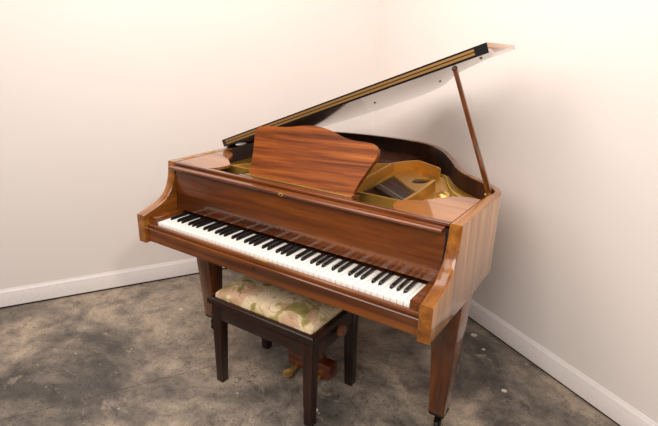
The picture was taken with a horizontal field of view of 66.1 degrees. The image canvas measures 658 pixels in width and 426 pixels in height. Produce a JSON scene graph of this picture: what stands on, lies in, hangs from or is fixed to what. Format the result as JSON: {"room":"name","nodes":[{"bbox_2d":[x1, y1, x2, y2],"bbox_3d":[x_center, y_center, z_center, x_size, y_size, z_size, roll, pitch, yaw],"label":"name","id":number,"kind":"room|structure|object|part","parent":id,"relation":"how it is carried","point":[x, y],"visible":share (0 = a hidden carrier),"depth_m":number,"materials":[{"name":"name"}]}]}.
{"room":"music room","nodes":[
{"label":"music room","id":0,"kind":"room"},
{"bbox_2d":[0,0,378,289],"bbox_3d":[-1.780,-0.783,2.538,4.614,2.750,0.120,-8,22,-25],"label":"wall","id":1,"kind":"structure","parent":0,"point":[97,97],"depth_m":2.91,"materials":[{"name":"white paint"}]},
{"bbox_2d":[0,258,227,308],"bbox_3d":[-1.777,0.473,2.918,4.614,0.103,0.014,-8,22,-25],"label":"baseboard","id":2,"kind":"structure","parent":1,"relation":"attached to","point":[71,286],"depth_m":3.08,"materials":[{"name":"white paint"}]},
{"bbox_2d":[0,269,617,425],"bbox_3d":[-0.836,1.192,1.253,4.734,0.080,4.334,-8,22,-25],"label":"floor","id":3,"kind":"structure","parent":0,"point":[143,354],"depth_m":2.36,"materials":[{"name":"concrete"}]},
{"bbox_2d":[207,275,358,425],"bbox_3d":[-0.194,0.550,2.260,0.612,0.486,0.382,14,23,31],"label":"piano bench","id":4,"kind":"object","parent":3,"relation":"on","point":[305,326],"visible":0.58,"depth_m":2.07,"materials":[{"name":"brown wood"}]},
{"bbox_3d":[-0.483,0.581,2.278,0.050,0.402,0.050,13,23,31],"label":"leg","id":5,"kind":"part","parent":4,"relation":"part of","materials":[{"name":"brown wood"}]},
{"bbox_3d":[-0.312,0.499,2.521,0.050,0.402,0.050,13,23,31],"label":"leg","id":6,"kind":"part","parent":4,"relation":"part of","materials":[{"name":"brown wood"}]},
{"bbox_2d":[215,275,342,333],"bbox_3d":[-0.189,0.345,2.188,0.520,0.052,0.340,13,23,31],"label":"seat cushion","id":7,"kind":"object","parent":4,"relation":"on","point":[290,310],"depth_m":2.07,"materials":[{"name":"beige fabric"}]},
{"bbox_3d":[-0.190,0.382,2.201,0.562,0.035,0.382,13,23,31],"label":"seat frame","id":8,"kind":"part","parent":4,"relation":"part of","materials":[{"name":"brown wood"}]},
{"bbox_3d":[-0.076,0.679,2.026,0.050,0.402,0.050,13,23,31],"label":"leg","id":9,"kind":"part","parent":4,"relation":"part of","materials":[{"name":"brown wood"}]},
{"bbox_3d":[0.047,0.481,2.068,0.041,0.052,0.052,13,23,31],"label":"adjusting knob","id":10,"kind":"part","parent":4,"relation":"part of","materials":[{"name":"brown wood"}]},
{"bbox_3d":[0.094,0.597,2.269,0.050,0.402,0.050,13,23,31],"label":"leg","id":11,"kind":"part","parent":4,"relation":"part of","materials":[{"name":"brown wood"}]},
{"bbox_2d":[137,42,514,425],"bbox_3d":[0.110,-0.042,2.425,1.416,1.503,1.380,14,23,31],"label":"grand piano","id":12,"kind":"object","parent":3,"relation":"on","point":[393,232],"visible":0.98,"depth_m":1.96,"materials":[{"name":"brown wood"}]},
{"bbox_2d":[178,151,232,169],"bbox_3d":[-0.516,-0.247,2.380,0.230,0.012,0.293,14,23,31],"label":"shelf","id":13,"kind":"object","parent":12,"relation":"attached to","point":[214,160],"depth_m":2.35,"materials":[{"name":"brown wood"}]},
{"bbox_3d":[-0.618,0.289,2.622,0.112,0.531,0.112,14,23,31],"label":"leg","id":14,"kind":"part","parent":12,"relation":"part of","materials":[{"name":"brown wood"}]},
{"bbox_2d":[239,172,358,200],"bbox_3d":[-0.135,-0.104,2.009,0.560,0.018,0.058,14,23,31],"label":"ledge","id":15,"kind":"object","parent":12,"relation":"on","point":[319,189],"depth_m":1.97,"materials":[{"name":"brown wood"}]},
{"bbox_3d":[-0.174,-0.076,1.957,1.304,0.014,0.040,14,23,31],"label":"fallboard moulding","id":16,"kind":"part","parent":12,"relation":"part of","materials":[{"name":"brown wood"}]},
{"bbox_3d":[-0.153,-0.097,1.974,1.318,0.012,0.021,14,23,31],"label":"rail","id":17,"kind":"part","parent":12,"relation":"part of","materials":[{"name":"brown wood"}]},
{"bbox_3d":[-0.033,0.439,2.254,0.040,0.496,0.045,14,23,31],"label":"lyre post","id":18,"kind":"part","parent":12,"relation":"part of","materials":[{"name":"brown wood"}]},
{"bbox_3d":[0.206,-0.202,2.517,1.343,0.015,0.980,14,23,31],"label":"iron plate","id":19,"kind":"part","parent":12,"relation":"part of","materials":[{"name":"gold metal"}]},
{"bbox_3d":[0.236,-0.561,2.510,1.314,0.539,0.829,14,23,31],"label":"lid","id":20,"kind":"part","parent":12,"relation":"part of","materials":[{"name":"brown wood"}]},
{"bbox_3d":[0.022,-0.162,2.433,0.968,0.021,0.152,17,25,37],"label":"damper rail","id":21,"kind":"part","parent":12,"relation":"part of","materials":[{"name":"brown wood"}]},
{"bbox_2d":[393,196,480,221],"bbox_3d":[0.381,-0.029,1.817,0.240,0.012,0.293,14,23,31],"label":"shelf","id":22,"kind":"object","parent":12,"relation":"attached to","point":[446,209],"depth_m":1.77,"materials":[{"name":"brown wood"}]},
{"bbox_3d":[0.453,0.549,1.950,0.112,0.531,0.112,14,23,31],"label":"leg","id":23,"kind":"part","parent":12,"relation":"part of","materials":[{"name":"brown wood"}]},
{"bbox_2d":[372,0,657,423],"bbox_3d":[1.269,-0.438,1.743,0.120,2.750,4.334,-8,22,-25],"label":"wall","id":24,"kind":"structure","parent":0,"point":[565,120],"depth_m":2.22,"materials":[{"name":"white paint"}]},
{"bbox_2d":[468,300,657,425],"bbox_3d":[1.208,0.826,2.102,0.014,0.103,4.214,-8,22,-25],"label":"baseboard","id":25,"kind":"structure","parent":24,"relation":"attached to","point":[612,406],"depth_m":2.34,"materials":[{"name":"white paint"}]}
]}

